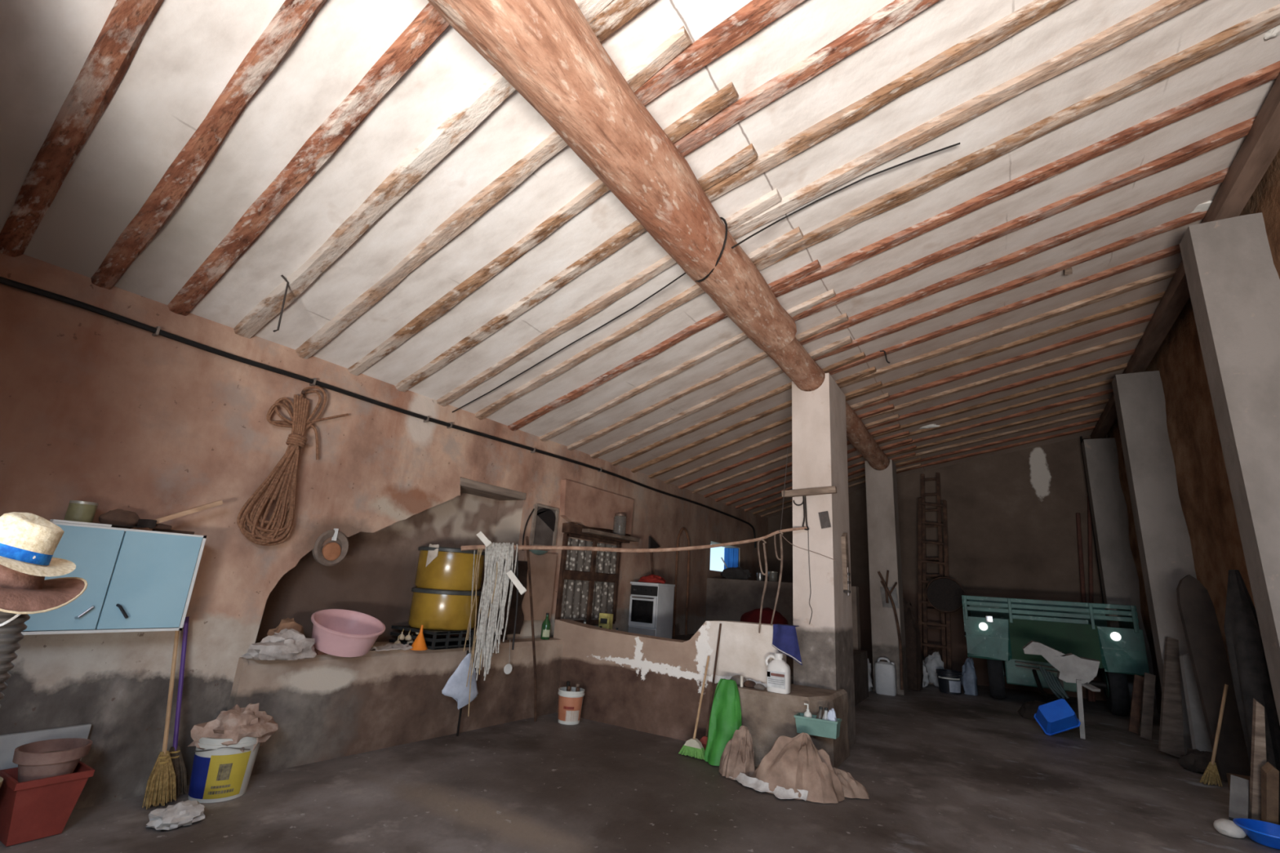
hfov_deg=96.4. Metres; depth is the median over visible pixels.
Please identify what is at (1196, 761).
scraps
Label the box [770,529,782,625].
stick
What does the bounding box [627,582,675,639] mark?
stove
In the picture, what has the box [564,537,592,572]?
curtain
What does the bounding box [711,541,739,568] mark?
window
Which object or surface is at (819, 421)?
pillar
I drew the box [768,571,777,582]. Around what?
jar
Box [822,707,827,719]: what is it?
bottle
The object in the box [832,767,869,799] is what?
sack
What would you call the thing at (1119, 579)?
pillar
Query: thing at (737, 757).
sack
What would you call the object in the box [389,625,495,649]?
crate
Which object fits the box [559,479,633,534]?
hood
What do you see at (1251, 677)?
wooden plank
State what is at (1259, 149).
wooden beam
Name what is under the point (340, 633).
basin
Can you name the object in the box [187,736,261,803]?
paint bucket
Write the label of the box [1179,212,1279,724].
pillar
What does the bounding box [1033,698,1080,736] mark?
crate
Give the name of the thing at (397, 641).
garlic
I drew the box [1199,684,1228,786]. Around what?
broom
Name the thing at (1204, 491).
wall
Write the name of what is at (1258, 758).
board
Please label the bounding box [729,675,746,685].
stone
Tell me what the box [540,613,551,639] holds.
bottle
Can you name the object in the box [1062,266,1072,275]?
peg
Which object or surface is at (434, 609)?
drum
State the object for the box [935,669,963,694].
bucket
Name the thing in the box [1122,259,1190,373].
wall plate
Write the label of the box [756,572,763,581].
metal cup
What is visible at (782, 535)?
wire
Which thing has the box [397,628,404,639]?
garlic
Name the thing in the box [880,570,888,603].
stick
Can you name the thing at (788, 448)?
wire
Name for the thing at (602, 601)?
curtain
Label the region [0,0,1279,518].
ceiling
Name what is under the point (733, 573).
bundle
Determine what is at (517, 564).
stick
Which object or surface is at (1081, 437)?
pole
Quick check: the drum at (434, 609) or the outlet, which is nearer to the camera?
the drum at (434, 609)
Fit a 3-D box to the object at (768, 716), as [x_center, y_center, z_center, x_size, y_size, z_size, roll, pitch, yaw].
[1.367,2.867,5.568,1.079,0.620,1.064,-5,-18,31]
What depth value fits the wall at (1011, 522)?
11.89 m
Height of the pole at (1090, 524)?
3.722 m
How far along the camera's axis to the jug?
5.31 m
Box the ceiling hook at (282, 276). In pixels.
[272,275,288,332]
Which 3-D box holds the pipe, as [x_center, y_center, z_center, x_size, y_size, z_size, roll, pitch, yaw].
[-1.982,1.157,1.568,0.141,1.341,0.141,-3,-17,24]
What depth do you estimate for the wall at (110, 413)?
4.16 m
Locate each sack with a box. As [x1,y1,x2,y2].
[241,628,316,660]
[370,644,412,651]
[382,643,409,648]
[703,678,741,766]
[718,725,755,780]
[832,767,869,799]
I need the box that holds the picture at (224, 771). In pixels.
[216,763,232,781]
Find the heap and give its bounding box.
[740,607,787,624]
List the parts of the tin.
lid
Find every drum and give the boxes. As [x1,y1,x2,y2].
[408,586,481,630]
[414,546,484,591]
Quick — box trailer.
[961,595,1149,716]
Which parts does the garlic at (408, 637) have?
bulb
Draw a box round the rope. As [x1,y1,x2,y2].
[802,496,808,530]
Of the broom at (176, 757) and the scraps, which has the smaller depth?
the broom at (176, 757)
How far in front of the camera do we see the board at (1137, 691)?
7.71 m
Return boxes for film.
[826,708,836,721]
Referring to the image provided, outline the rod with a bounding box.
[456,650,469,736]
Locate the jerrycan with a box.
[874,657,897,696]
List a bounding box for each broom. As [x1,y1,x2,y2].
[142,631,179,809]
[168,616,189,798]
[678,656,709,760]
[699,623,721,751]
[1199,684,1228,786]
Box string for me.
[0,613,21,626]
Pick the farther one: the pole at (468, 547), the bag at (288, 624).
the pole at (468, 547)
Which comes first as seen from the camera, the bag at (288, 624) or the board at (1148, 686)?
the bag at (288, 624)
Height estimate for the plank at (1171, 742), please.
1.294 m
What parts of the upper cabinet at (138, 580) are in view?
door, white strip, handle, handle, door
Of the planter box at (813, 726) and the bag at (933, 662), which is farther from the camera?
the bag at (933, 662)
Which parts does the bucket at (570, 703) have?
tool handle, tool handle, pale panel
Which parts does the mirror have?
cord, glass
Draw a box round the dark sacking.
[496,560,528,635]
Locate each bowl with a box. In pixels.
[528,549,547,555]
[1232,817,1279,849]
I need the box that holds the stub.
[740,675,742,687]
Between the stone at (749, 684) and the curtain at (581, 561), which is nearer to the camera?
the stone at (749, 684)
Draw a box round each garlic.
[393,635,400,644]
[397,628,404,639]
[404,630,412,640]
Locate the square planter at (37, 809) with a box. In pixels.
[0,760,94,846]
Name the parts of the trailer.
post, corner panel, post, brake rod, brake rod, post, corner panel, post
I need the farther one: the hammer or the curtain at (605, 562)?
the curtain at (605, 562)
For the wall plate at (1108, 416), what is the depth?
10.17 m
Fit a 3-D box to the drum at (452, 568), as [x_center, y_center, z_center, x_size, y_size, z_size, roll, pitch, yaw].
[-1.953,1.466,5.898,0.689,0.400,0.689,-5,-18,31]
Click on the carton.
(606, 620)
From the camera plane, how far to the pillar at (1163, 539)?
7.40 m
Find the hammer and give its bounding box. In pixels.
[135,500,222,528]
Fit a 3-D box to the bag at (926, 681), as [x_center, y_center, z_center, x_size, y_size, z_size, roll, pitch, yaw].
[5.145,4.555,10.718,0.475,0.557,0.329,-5,-18,31]
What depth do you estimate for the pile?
4.48 m
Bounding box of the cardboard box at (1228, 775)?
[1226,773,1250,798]
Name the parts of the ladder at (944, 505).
rail, rail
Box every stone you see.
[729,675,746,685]
[743,680,755,688]
[754,684,765,689]
[1213,818,1246,838]
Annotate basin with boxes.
[311,608,385,657]
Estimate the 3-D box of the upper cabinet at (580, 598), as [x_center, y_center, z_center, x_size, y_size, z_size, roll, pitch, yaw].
[-0.640,2.061,7.881,0.170,1.270,1.500,-5,-18,31]
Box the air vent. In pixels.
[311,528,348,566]
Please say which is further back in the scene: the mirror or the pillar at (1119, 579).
the pillar at (1119, 579)
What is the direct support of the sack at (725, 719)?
on the floor
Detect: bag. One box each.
[266,617,303,635]
[441,550,478,709]
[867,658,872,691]
[922,662,929,687]
[924,651,944,687]
[961,657,977,696]
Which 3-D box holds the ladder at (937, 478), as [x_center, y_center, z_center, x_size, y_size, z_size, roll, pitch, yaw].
[6.086,3.030,11.902,0.517,4.253,0.469,-5,-18,31]
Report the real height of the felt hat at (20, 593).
0.176 m
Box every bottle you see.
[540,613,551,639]
[804,702,812,717]
[816,706,822,719]
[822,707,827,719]
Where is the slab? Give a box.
[1179,653,1212,751]
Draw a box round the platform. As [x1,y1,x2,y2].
[671,633,868,706]
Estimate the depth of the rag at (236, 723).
3.73 m
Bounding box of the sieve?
[925,577,964,613]
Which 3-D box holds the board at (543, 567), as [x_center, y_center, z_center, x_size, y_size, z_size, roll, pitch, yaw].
[-1.257,1.901,6.827,0.100,0.780,0.600,-5,-18,31]
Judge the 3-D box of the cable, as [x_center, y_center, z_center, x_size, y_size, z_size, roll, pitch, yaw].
[-0.566,0.893,8.201,0.072,0.586,12.908,-5,-18,31]
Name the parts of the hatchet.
handle, blade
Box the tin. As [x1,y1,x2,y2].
[63,500,98,523]
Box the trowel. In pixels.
[99,523,171,529]
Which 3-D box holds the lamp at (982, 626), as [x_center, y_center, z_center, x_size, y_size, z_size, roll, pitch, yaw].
[5.838,3.402,9.727,0.132,0.132,0.045,-5,-18,31]
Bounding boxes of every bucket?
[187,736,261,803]
[558,680,584,724]
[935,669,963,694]
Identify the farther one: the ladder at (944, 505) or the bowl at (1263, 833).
the ladder at (944, 505)
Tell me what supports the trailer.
on the floor
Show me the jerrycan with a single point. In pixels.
(886, 684)
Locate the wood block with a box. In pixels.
[151,528,194,534]
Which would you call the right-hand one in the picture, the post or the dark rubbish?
the post
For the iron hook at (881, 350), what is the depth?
6.72 m
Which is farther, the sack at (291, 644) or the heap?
the heap
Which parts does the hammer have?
handle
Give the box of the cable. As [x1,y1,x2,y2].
[0,276,755,547]
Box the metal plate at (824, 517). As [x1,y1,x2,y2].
[817,511,831,528]
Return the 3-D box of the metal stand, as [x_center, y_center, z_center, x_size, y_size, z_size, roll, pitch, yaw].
[5.538,3.415,7.457,0.828,1.094,0.477,-5,-18,31]
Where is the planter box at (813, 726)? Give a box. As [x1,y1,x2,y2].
[794,712,841,738]
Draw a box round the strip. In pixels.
[506,549,526,595]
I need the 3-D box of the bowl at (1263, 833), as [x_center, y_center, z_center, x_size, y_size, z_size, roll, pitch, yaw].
[4.519,2.933,4.089,0.380,0.100,0.380,-5,-18,31]
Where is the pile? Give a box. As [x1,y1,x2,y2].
[751,733,844,803]
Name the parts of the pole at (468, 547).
plastic strip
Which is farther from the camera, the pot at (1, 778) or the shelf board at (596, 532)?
the shelf board at (596, 532)
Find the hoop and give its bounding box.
[672,527,689,635]
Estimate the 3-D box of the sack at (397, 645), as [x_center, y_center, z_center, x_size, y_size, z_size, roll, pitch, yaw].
[-2.193,1.975,5.156,0.155,0.035,0.215,-5,-18,31]
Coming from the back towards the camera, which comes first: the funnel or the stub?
the stub
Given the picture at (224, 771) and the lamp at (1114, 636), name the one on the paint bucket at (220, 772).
the picture at (224, 771)
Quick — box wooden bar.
[781,485,836,506]
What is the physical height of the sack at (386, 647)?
0.039 m
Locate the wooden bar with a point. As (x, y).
(826, 490)
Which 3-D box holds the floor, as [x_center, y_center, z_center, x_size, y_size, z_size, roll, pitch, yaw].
[2.027,3.201,5.470,8.200,0.007,16.300,-5,-18,31]
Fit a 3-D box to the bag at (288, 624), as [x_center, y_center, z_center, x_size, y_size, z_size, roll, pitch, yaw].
[-2.827,1.665,4.567,0.230,0.256,0.292,-5,-18,31]
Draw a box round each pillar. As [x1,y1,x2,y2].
[791,373,856,748]
[864,459,907,695]
[1081,438,1157,713]
[1111,370,1196,754]
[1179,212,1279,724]
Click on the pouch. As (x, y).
(894, 594)
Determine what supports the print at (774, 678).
attached to the jug
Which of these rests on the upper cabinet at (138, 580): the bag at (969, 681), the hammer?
the hammer
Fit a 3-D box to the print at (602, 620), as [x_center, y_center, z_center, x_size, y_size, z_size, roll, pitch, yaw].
[-0.459,2.468,7.257,0.100,0.060,0.010,-5,-18,31]
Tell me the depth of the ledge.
4.91 m
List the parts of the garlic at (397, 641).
bulb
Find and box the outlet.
[1081,682,1100,692]
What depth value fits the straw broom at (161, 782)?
3.54 m
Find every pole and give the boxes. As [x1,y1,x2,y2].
[461,526,807,552]
[525,536,537,721]
[1075,512,1093,702]
[1080,435,1104,604]
[1087,496,1095,702]
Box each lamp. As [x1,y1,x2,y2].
[978,622,987,631]
[985,616,992,622]
[1110,631,1120,640]
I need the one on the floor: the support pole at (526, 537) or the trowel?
the support pole at (526, 537)
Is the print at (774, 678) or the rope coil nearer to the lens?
the rope coil
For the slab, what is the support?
on the floor
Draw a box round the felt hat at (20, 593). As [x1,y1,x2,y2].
[0,564,88,613]
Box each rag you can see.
[98,508,139,528]
[146,800,205,831]
[187,702,278,752]
[426,543,439,566]
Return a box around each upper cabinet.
[21,519,206,635]
[554,523,630,624]
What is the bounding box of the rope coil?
[236,386,348,546]
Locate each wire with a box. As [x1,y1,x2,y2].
[452,142,959,412]
[780,448,788,529]
[782,535,835,560]
[807,530,812,624]
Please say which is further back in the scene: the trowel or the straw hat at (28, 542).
the trowel
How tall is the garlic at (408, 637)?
0.101 m
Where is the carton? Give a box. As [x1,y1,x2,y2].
[598,613,613,629]
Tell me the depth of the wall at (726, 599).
10.55 m
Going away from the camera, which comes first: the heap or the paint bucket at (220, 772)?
the paint bucket at (220, 772)
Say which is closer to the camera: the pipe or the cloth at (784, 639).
the pipe
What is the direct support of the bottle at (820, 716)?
in the planter box at (813, 726)
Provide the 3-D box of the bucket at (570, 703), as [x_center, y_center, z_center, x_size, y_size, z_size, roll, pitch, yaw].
[-0.758,3.012,6.251,0.291,0.403,0.291,-5,-18,31]
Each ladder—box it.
[918,497,951,670]
[920,472,946,668]
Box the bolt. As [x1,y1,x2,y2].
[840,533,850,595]
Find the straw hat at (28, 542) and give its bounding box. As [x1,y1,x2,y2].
[0,511,75,577]
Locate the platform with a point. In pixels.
(860, 677)
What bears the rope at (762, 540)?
hanging from the pole at (468, 547)
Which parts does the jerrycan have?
handle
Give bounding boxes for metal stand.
[1022,640,1100,739]
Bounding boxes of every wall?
[0,252,768,810]
[553,618,786,741]
[705,577,861,650]
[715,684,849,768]
[768,434,1107,701]
[1106,149,1279,715]
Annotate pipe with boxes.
[0,611,30,707]
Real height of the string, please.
0.090 m
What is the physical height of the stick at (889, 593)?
1.878 m
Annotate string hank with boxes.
[463,542,517,716]
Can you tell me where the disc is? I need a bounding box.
[503,640,512,674]
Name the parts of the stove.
drawer, oven door, handle, control panel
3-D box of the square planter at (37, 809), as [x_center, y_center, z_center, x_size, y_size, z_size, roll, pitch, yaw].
[-3.250,2.026,3.088,0.310,0.305,0.310,-5,-18,31]
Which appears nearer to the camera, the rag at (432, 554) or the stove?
the rag at (432, 554)
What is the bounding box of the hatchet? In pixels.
[648,536,660,574]
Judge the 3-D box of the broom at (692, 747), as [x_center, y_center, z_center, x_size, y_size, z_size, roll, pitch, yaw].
[0.612,2.676,5.508,0.273,0.833,0.453,-5,-18,31]
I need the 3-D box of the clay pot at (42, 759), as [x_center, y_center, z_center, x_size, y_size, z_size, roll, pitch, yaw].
[-3.239,1.864,3.133,0.310,0.212,0.310,-5,-18,31]
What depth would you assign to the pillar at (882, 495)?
10.22 m
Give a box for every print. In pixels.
[600,617,607,623]
[768,672,784,685]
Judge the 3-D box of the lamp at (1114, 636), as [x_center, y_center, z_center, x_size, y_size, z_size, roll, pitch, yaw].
[7.348,3.245,8.837,0.132,0.132,0.045,-5,-18,31]
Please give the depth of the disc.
6.01 m
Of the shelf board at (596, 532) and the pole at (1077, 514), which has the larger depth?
the pole at (1077, 514)
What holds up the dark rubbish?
on the floor
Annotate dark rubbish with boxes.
[1017,700,1047,720]
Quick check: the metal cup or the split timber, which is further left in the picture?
the metal cup
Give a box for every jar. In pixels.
[613,513,626,535]
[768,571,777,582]
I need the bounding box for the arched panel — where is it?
[1176,574,1250,781]
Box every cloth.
[637,574,665,583]
[771,623,802,665]
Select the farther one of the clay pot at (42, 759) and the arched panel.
the arched panel
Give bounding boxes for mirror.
[522,503,559,546]
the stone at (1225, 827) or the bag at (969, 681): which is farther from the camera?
the bag at (969, 681)
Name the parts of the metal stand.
leg, leg, panel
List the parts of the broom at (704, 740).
handle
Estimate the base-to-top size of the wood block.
0.022 m
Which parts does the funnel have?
spout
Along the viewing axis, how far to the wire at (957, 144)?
4.20 m
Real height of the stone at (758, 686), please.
0.057 m
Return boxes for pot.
[0,777,3,787]
[12,737,93,782]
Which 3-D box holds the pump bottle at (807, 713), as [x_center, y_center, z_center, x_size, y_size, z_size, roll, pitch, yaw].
[1.472,2.541,5.012,0.072,0.208,0.071,-5,-18,31]
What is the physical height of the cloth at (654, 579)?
0.126 m
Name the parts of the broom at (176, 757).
handle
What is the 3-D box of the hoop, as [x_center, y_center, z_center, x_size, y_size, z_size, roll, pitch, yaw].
[0.742,2.709,10.072,0.040,1.840,0.520,-5,-18,31]
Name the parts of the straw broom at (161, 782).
handle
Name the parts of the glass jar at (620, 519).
lid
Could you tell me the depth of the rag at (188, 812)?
3.26 m
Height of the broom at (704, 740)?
1.154 m
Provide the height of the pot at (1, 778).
0.312 m
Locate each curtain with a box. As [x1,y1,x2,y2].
[560,579,589,619]
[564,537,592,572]
[591,581,614,618]
[595,542,617,573]
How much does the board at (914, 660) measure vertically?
1.557 m
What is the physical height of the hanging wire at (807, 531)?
0.991 m
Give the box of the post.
[1228,774,1249,821]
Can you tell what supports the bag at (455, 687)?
hanging from the pole at (468, 547)
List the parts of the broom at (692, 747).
handle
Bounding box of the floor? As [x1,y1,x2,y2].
[0,671,1279,852]
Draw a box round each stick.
[511,547,518,649]
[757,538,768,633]
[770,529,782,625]
[877,571,903,689]
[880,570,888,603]
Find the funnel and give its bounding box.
[409,625,427,650]
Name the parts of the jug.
handle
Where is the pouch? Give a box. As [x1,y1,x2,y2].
[880,586,898,608]
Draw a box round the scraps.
[1177,748,1215,773]
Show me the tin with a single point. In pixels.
(77, 510)
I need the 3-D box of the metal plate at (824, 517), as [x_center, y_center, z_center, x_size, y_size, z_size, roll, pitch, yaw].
[1.968,0.995,6.099,0.128,0.187,0.018,-5,-18,31]
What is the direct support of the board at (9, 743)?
on the floor
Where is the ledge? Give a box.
[226,636,563,775]
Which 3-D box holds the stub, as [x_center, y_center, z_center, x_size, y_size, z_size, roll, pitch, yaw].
[0.973,2.443,5.475,0.028,0.105,0.028,-5,-18,31]
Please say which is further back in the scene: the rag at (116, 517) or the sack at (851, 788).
the sack at (851, 788)
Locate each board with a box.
[0,724,91,769]
[518,550,556,620]
[582,528,639,542]
[902,598,923,691]
[1128,674,1143,733]
[1139,672,1155,740]
[1248,697,1266,820]
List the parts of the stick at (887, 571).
stem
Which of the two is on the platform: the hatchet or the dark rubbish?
the hatchet
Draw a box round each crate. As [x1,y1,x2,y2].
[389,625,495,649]
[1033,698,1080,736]
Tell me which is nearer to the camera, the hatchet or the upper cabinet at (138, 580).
the upper cabinet at (138, 580)
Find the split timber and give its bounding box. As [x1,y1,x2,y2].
[1261,761,1279,824]
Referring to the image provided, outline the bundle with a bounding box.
[720,567,751,580]
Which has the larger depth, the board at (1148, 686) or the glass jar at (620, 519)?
the glass jar at (620, 519)
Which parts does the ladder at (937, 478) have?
rail, rail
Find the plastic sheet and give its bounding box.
[728,773,808,800]
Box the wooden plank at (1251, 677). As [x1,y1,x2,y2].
[1223,569,1279,825]
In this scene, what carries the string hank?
hanging from the pole at (468, 547)
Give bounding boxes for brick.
[314,647,328,654]
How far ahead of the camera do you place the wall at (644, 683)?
6.09 m
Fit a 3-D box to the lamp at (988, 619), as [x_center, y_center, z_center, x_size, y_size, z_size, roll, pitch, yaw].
[5.934,3.273,9.717,0.100,0.100,0.030,-5,-18,31]
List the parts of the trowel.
blade, handle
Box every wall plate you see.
[1090,392,1117,439]
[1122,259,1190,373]
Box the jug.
[764,653,790,693]
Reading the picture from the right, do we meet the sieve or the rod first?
the sieve
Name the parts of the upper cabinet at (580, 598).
rail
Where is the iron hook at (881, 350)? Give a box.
[880,350,889,363]
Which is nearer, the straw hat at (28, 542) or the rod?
the straw hat at (28, 542)
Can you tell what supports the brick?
on the ledge
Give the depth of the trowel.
3.65 m
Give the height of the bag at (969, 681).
0.610 m
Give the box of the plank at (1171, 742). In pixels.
[1158,636,1184,758]
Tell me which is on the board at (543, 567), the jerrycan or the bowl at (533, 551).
the bowl at (533, 551)
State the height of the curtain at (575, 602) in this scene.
0.485 m

